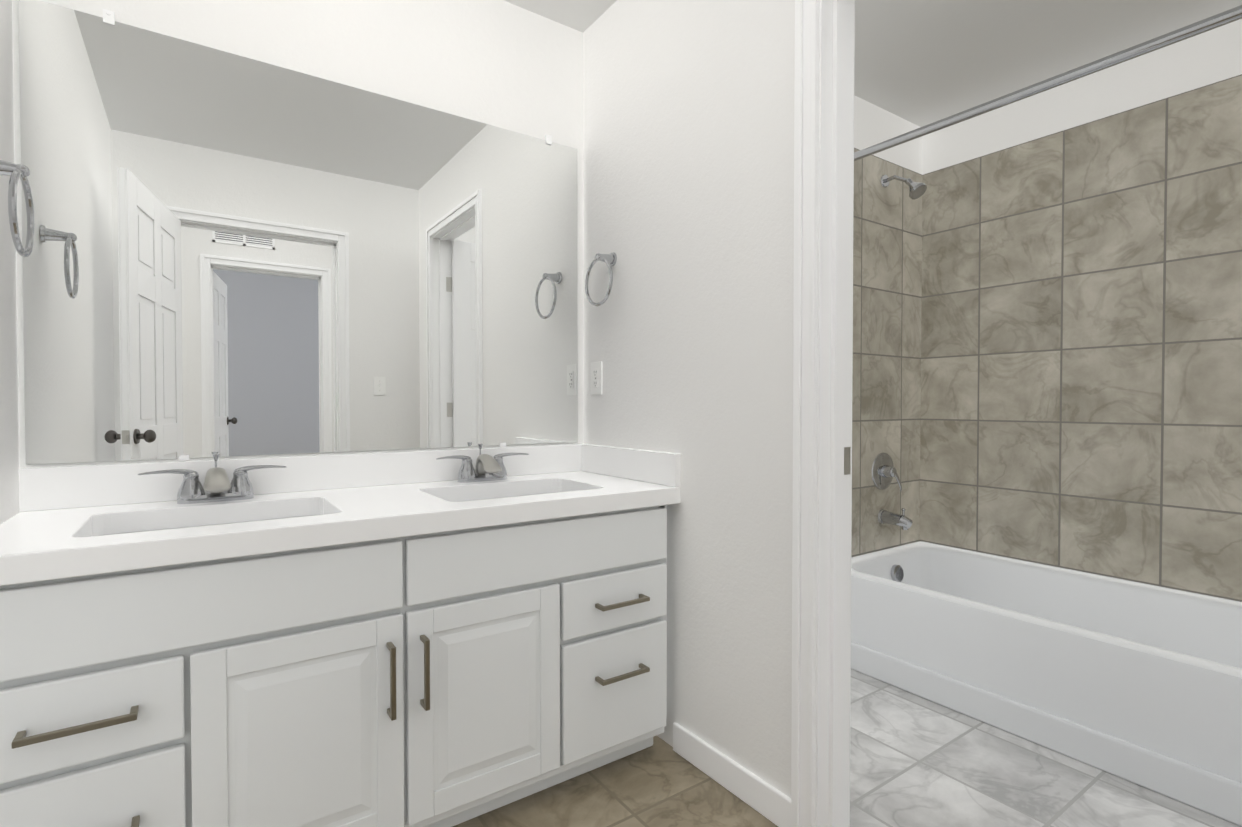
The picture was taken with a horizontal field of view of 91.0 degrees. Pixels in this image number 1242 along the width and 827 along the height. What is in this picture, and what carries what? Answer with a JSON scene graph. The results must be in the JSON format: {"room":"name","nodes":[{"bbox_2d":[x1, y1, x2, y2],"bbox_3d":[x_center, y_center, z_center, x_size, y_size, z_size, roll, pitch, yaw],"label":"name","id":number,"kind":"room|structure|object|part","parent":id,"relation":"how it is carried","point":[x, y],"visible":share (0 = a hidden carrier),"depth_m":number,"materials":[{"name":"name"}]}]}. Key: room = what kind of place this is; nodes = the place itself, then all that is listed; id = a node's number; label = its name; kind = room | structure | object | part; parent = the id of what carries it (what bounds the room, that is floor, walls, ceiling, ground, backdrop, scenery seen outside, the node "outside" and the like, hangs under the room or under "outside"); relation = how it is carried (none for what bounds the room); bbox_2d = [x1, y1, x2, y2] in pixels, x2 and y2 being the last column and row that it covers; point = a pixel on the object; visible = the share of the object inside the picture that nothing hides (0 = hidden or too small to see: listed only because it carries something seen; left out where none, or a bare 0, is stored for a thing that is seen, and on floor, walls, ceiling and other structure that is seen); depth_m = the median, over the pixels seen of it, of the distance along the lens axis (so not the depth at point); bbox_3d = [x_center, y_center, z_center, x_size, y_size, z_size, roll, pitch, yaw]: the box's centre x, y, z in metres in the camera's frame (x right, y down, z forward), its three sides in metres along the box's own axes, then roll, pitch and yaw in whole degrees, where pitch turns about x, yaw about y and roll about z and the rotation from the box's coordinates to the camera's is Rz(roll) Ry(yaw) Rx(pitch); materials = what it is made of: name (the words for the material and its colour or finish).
{"room":"bathroom","nodes":[
{"label":"bathroom","id":0,"kind":"room"},
{"bbox_2d":[0,0,19,523],"bbox_3d":[0.150,-0.148,-0.914,0.120,2.440,5.600,-1,1,-35],"label":"wall","id":1,"kind":"structure","parent":0,"point":[9,456],"depth_m":1.35,"materials":[{"name":"white paint"}]},
{"bbox_2d":[0,160,34,256],"bbox_3d":[-1.199,-0.405,1.189,0.072,0.192,0.168,-1,1,-35],"label":"towel ring","id":2,"kind":"object","parent":1,"relation":"attached to","point":[14,172],"visible":1,"depth_m":1.18,"materials":[{"name":"silver metal"}]},
{"bbox_2d":[12,0,582,467],"bbox_3d":[-0.067,-0.201,2.419,3.575,2.440,0.120,-1,1,-35],"label":"wall","id":3,"kind":"structure","parent":0,"point":[504,64],"depth_m":1.92,"materials":[{"name":"white paint"}]},
{"bbox_2d":[19,0,577,464],"bbox_3d":[-0.774,-0.437,1.840,1.493,1.110,0.012,-1,1,-35],"label":"mirror","id":4,"kind":"object","parent":3,"relation":"attached to","point":[233,254],"visible":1,"depth_m":1.70,"materials":[{"name":"clear glass"}]},
{"bbox_2d":[19,444,579,511],"bbox_3d":[-0.764,0.170,1.851,1.532,0.100,0.020,-1,1,-35],"label":"backsplash","id":5,"kind":"structure","parent":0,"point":[61,486],"depth_m":1.71,"materials":[{"name":"white stone"}]},
{"bbox_2d":[583,0,794,797],"bbox_3d":[0.205,-0.193,1.902,0.120,2.440,1.040,-1,1,-35],"label":"wall","id":6,"kind":"structure","parent":0,"point":[688,162],"depth_m":1.74,"materials":[{"name":"white paint"}]},
{"bbox_2d":[591,362,601,394],"bbox_3d":[-0.091,-0.128,2.215,0.008,0.118,0.072,-1,1,-35],"label":"electrical outlet plate","id":7,"kind":"object","parent":6,"relation":"attached to","point":[596,378],"visible":1,"depth_m":2.21,"materials":[{"name":"white plastic"}]},
{"bbox_2d":[585,252,616,305],"bbox_3d":[-0.058,-0.464,2.105,0.072,0.192,0.168,-1,1,-35],"label":"towel ring","id":8,"kind":"object","parent":6,"relation":"attached to","point":[610,260],"visible":1,"depth_m":2.10,"materials":[{"name":"silver metal"}]},
{"bbox_2d":[580,444,680,487],"bbox_3d":[0.017,0.167,2.053,0.021,0.100,0.542,-1,1,-35],"label":"backsplash","id":9,"kind":"structure","parent":6,"relation":"attached to","point":[655,467],"depth_m":2.00,"materials":[{"name":"white stone"}]},
{"bbox_2d":[673,723,790,826],"bbox_3d":[0.292,0.989,1.679,0.013,0.085,0.457,-1,1,-35],"label":"baseboard","id":10,"kind":"structure","parent":6,"relation":"attached to","point":[763,798],"depth_m":1.65,"materials":[{"name":"white paint"}]},
{"bbox_2d":[453,669,1240,826],"bbox_3d":[1.567,1.081,0.093,3.575,0.050,5.840,-1,1,-35],"label":"floor","id":11,"kind":"structure","parent":0,"point":[917,761],"depth_m":1.67,"materials":[{"name":"tile"}]},
{"bbox_2d":[0,500,679,826],"bbox_3d":[-0.593,0.653,1.628,1.511,0.757,0.590,-1,1,-35],"label":"bathroom vanity","id":12,"kind":"object","parent":11,"relation":"on","point":[438,638],"depth_m":1.31,"materials":[{"name":"white wood"}]},
{"bbox_3d":[-0.935,0.539,1.053,0.160,0.011,0.041,-1,1,-35],"label":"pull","id":13,"kind":"part","parent":12,"relation":"part of","materials":[{"name":"brown metal"}]},
{"bbox_3d":[-0.951,0.538,1.079,0.291,0.155,0.018,-1,1,-35],"label":"drawer","id":14,"kind":"part","parent":12,"relation":"part of","materials":[{"name":"white paint"}]},
{"bbox_3d":[-0.951,0.791,1.083,0.291,0.320,0.018,-1,1,-35],"label":"drawer","id":15,"kind":"part","parent":12,"relation":"part of","materials":[{"name":"white paint"}]},
{"bbox_3d":[-0.935,0.741,1.056,0.160,0.011,0.041,-1,1,-35],"label":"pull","id":16,"kind":"part","parent":12,"relation":"part of","materials":[{"name":"brown metal"}]},
{"bbox_3d":[-0.661,0.702,1.283,0.395,0.490,0.018,-1,1,-35],"label":"door","id":17,"kind":"part","parent":12,"relation":"part of","materials":[{"name":"white paint"}]},
{"bbox_3d":[-0.656,0.703,1.277,0.255,0.350,0.005,-1,1,-35],"label":"door panel","id":18,"kind":"part","parent":12,"relation":"part of","materials":[{"name":"white paint"}]},
{"bbox_2d":[0,472,680,579],"bbox_3d":[-0.609,0.249,1.630,1.532,0.050,0.562,-1,1,-35],"label":"countertop","id":19,"kind":"structure","parent":12,"relation":"on","point":[45,539],"depth_m":1.42,"materials":[{"name":"white stone"}]},
{"bbox_2d":[84,508,327,535],"bbox_3d":[-0.915,0.343,1.392,0.540,0.154,0.370,-1,1,-35],"label":"sink","id":20,"kind":"object","parent":19,"relation":"in","point":[299,511],"depth_m":1.50,"materials":[{"name":"white ceramic"}]},
{"bbox_2d":[136,464,287,503],"bbox_3d":[-1.027,0.182,1.551,0.319,0.087,0.130,-1,1,-35],"label":"faucet","id":21,"kind":"object","parent":19,"relation":"on","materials":[{"name":"silver metal"}]},
{"bbox_2d":[432,452,531,483],"bbox_3d":[-0.432,0.175,1.965,0.319,0.087,0.130,-1,1,-35],"label":"faucet","id":22,"kind":"object","parent":19,"relation":"on","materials":[{"name":"silver metal"}]},
{"bbox_2d":[440,488,571,499],"bbox_3d":[-0.320,0.336,1.807,0.539,0.154,0.370,-1,1,-35],"label":"sink","id":23,"kind":"object","parent":19,"relation":"in","point":[527,491],"depth_m":1.94,"materials":[{"name":"white ceramic"}]},
{"bbox_3d":[-0.508,0.591,1.351,0.011,0.160,0.041,-1,1,-35],"label":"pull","id":24,"kind":"part","parent":12,"relation":"part of","materials":[{"name":"brown metal"}]},
{"bbox_3d":[-0.447,0.591,1.394,0.011,0.160,0.041,-1,1,-35],"label":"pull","id":25,"kind":"part","parent":12,"relation":"part of","materials":[{"name":"brown metal"}]},
{"bbox_3d":[-0.329,0.699,1.514,0.395,0.490,0.018,-1,1,-35],"label":"door","id":26,"kind":"part","parent":12,"relation":"part of","materials":[{"name":"white paint"}]},
{"bbox_3d":[-0.324,0.699,1.508,0.255,0.350,0.005,-1,1,-35],"label":"door panel","id":27,"kind":"part","parent":12,"relation":"part of","materials":[{"name":"white paint"}]},
{"bbox_3d":[-0.013,0.780,1.736,0.354,0.320,0.018,-1,1,-35],"label":"drawer","id":28,"kind":"part","parent":12,"relation":"part of","materials":[{"name":"white paint"}]},
{"bbox_3d":[-0.013,0.528,1.732,0.354,0.155,0.018,-1,1,-35],"label":"drawer","id":29,"kind":"part","parent":12,"relation":"part of","materials":[{"name":"white paint"}]},
{"bbox_3d":[0.006,0.731,1.712,0.160,0.011,0.041,-1,1,-35],"label":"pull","id":30,"kind":"part","parent":12,"relation":"part of","materials":[{"name":"brown metal"}]},
{"bbox_3d":[0.006,0.528,1.708,0.160,0.011,0.041,-1,1,-35],"label":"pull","id":31,"kind":"part","parent":12,"relation":"part of","materials":[{"name":"brown metal"}]},
{"bbox_2d":[851,541,1241,826],"bbox_3d":[1.599,0.838,2.195,0.853,0.370,1.556,-1,1,-35],"label":"bathtub","id":32,"kind":"object","parent":11,"relation":"on","point":[1138,683],"visible":0.85,"depth_m":2.02,"materials":[{"name":"white ceramic"}]},
{"bbox_2d":[504,0,1241,126],"bbox_3d":[1.567,-1.413,0.053,3.575,0.060,5.840,-1,1,-35],"label":"ceiling","id":33,"kind":"structure","parent":0,"point":[921,63],"depth_m":2.31,"materials":[{"name":"white paint"}]},
{"bbox_2d":[851,148,922,557],"bbox_3d":[1.135,-0.267,2.810,0.895,1.840,0.010,-1,1,-35],"label":"wall tiles","id":34,"kind":"structure","parent":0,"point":[887,307],"depth_m":2.88,"materials":[{"name":"beige tile"}]},
{"bbox_2d":[872,453,901,490],"bbox_3d":[1.256,0.275,2.850,0.176,0.180,0.076,-1,1,-35],"label":"shower valve","id":35,"kind":"object","parent":34,"relation":"attached to","point":[884,471],"visible":1,"depth_m":2.85,"materials":[{"name":"silver metal"}]},
{"bbox_3d":[1.284,0.313,2.840,0.058,0.113,0.030,-1,1,-35],"label":"lever","id":36,"kind":"part","parent":35,"relation":"part of","materials":[{"name":"silver metal"}]},
{"bbox_2d":[878,508,912,529],"bbox_3d":[1.274,0.482,2.827,0.072,0.096,0.141,-1,1,-35],"label":"tub spout","id":37,"kind":"object","parent":34,"relation":"attached to","point":[903,521],"visible":1,"depth_m":2.81,"materials":[{"name":"silver metal"}]},
{"bbox_2d":[881,175,926,199],"bbox_3d":[1.290,-1.041,2.780,0.080,0.152,0.196,-1,1,-35],"label":"shower head","id":38,"kind":"object","parent":34,"relation":"attached to","point":[917,190],"visible":1,"depth_m":2.74},
{"bbox_2d":[854,95,921,173],"bbox_3d":[0.781,-0.206,2.754,1.800,2.440,0.300,-1,1,-35],"label":"wall","id":39,"kind":"structure","parent":0,"point":[874,124],"depth_m":2.88,"materials":[{"name":"white paint"}]},
{"bbox_2d":[922,19,1241,174],"bbox_3d":[2.042,-0.201,2.414,0.120,2.440,1.700,-1,1,-35],"label":"wall","id":40,"kind":"structure","parent":0,"point":[1212,56],"depth_m":2.47,"materials":[{"name":"white paint"}]},
{"bbox_2d":[920,74,1241,601],"bbox_3d":[1.955,-0.261,2.425,0.010,1.840,1.580,-1,1,-35],"label":"wall tiles","id":41,"kind":"structure","parent":40,"relation":"attached to","point":[1081,359],"depth_m":2.47,"materials":[{"name":"beige tile"}]},
{"bbox_3d":[1.755,-0.182,1.251,1.680,2.440,0.120,-1,1,-35],"label":"wall","id":42,"kind":"structure","parent":0,"visible":0},
{"bbox_3d":[2.032,-0.246,1.522,0.895,1.840,0.010,-1,1,-35],"label":"wall tile","id":43,"kind":"structure","parent":42,"relation":"attached to","visible":0},
{"bbox_2d":[854,5,1241,160],"bbox_3d":[1.290,-1.023,1.950,0.060,0.060,1.558,-1,1,-35],"label":"shower rod","id":44,"kind":"object","parent":43,"relation":"attached to","point":[1191,30],"visible":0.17,"depth_m":1.84,"materials":[{"name":"silver metal"}]},
{"bbox_3d":[0.722,-1.228,1.143,0.120,0.345,0.770,-1,1,-35],"label":"wall","id":45,"kind":"structure","parent":0,"visible":0},
{"bbox_2d":[791,0,854,826],"bbox_3d":[0.722,-0.030,1.162,0.158,2.138,0.856,-1,1,-35],"label":"door frame","id":46,"kind":"structure","parent":45,"relation":"attached to","point":[834,375],"depth_m":1.45,"materials":[{"name":"white paint"}]},
{"bbox_3d":[0.543,0.116,1.483,0.046,0.067,0.002,-1,1,-35],"label":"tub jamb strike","id":47,"kind":"part","parent":46,"relation":"part of","materials":[{"name":"silver metal"}]}
]}

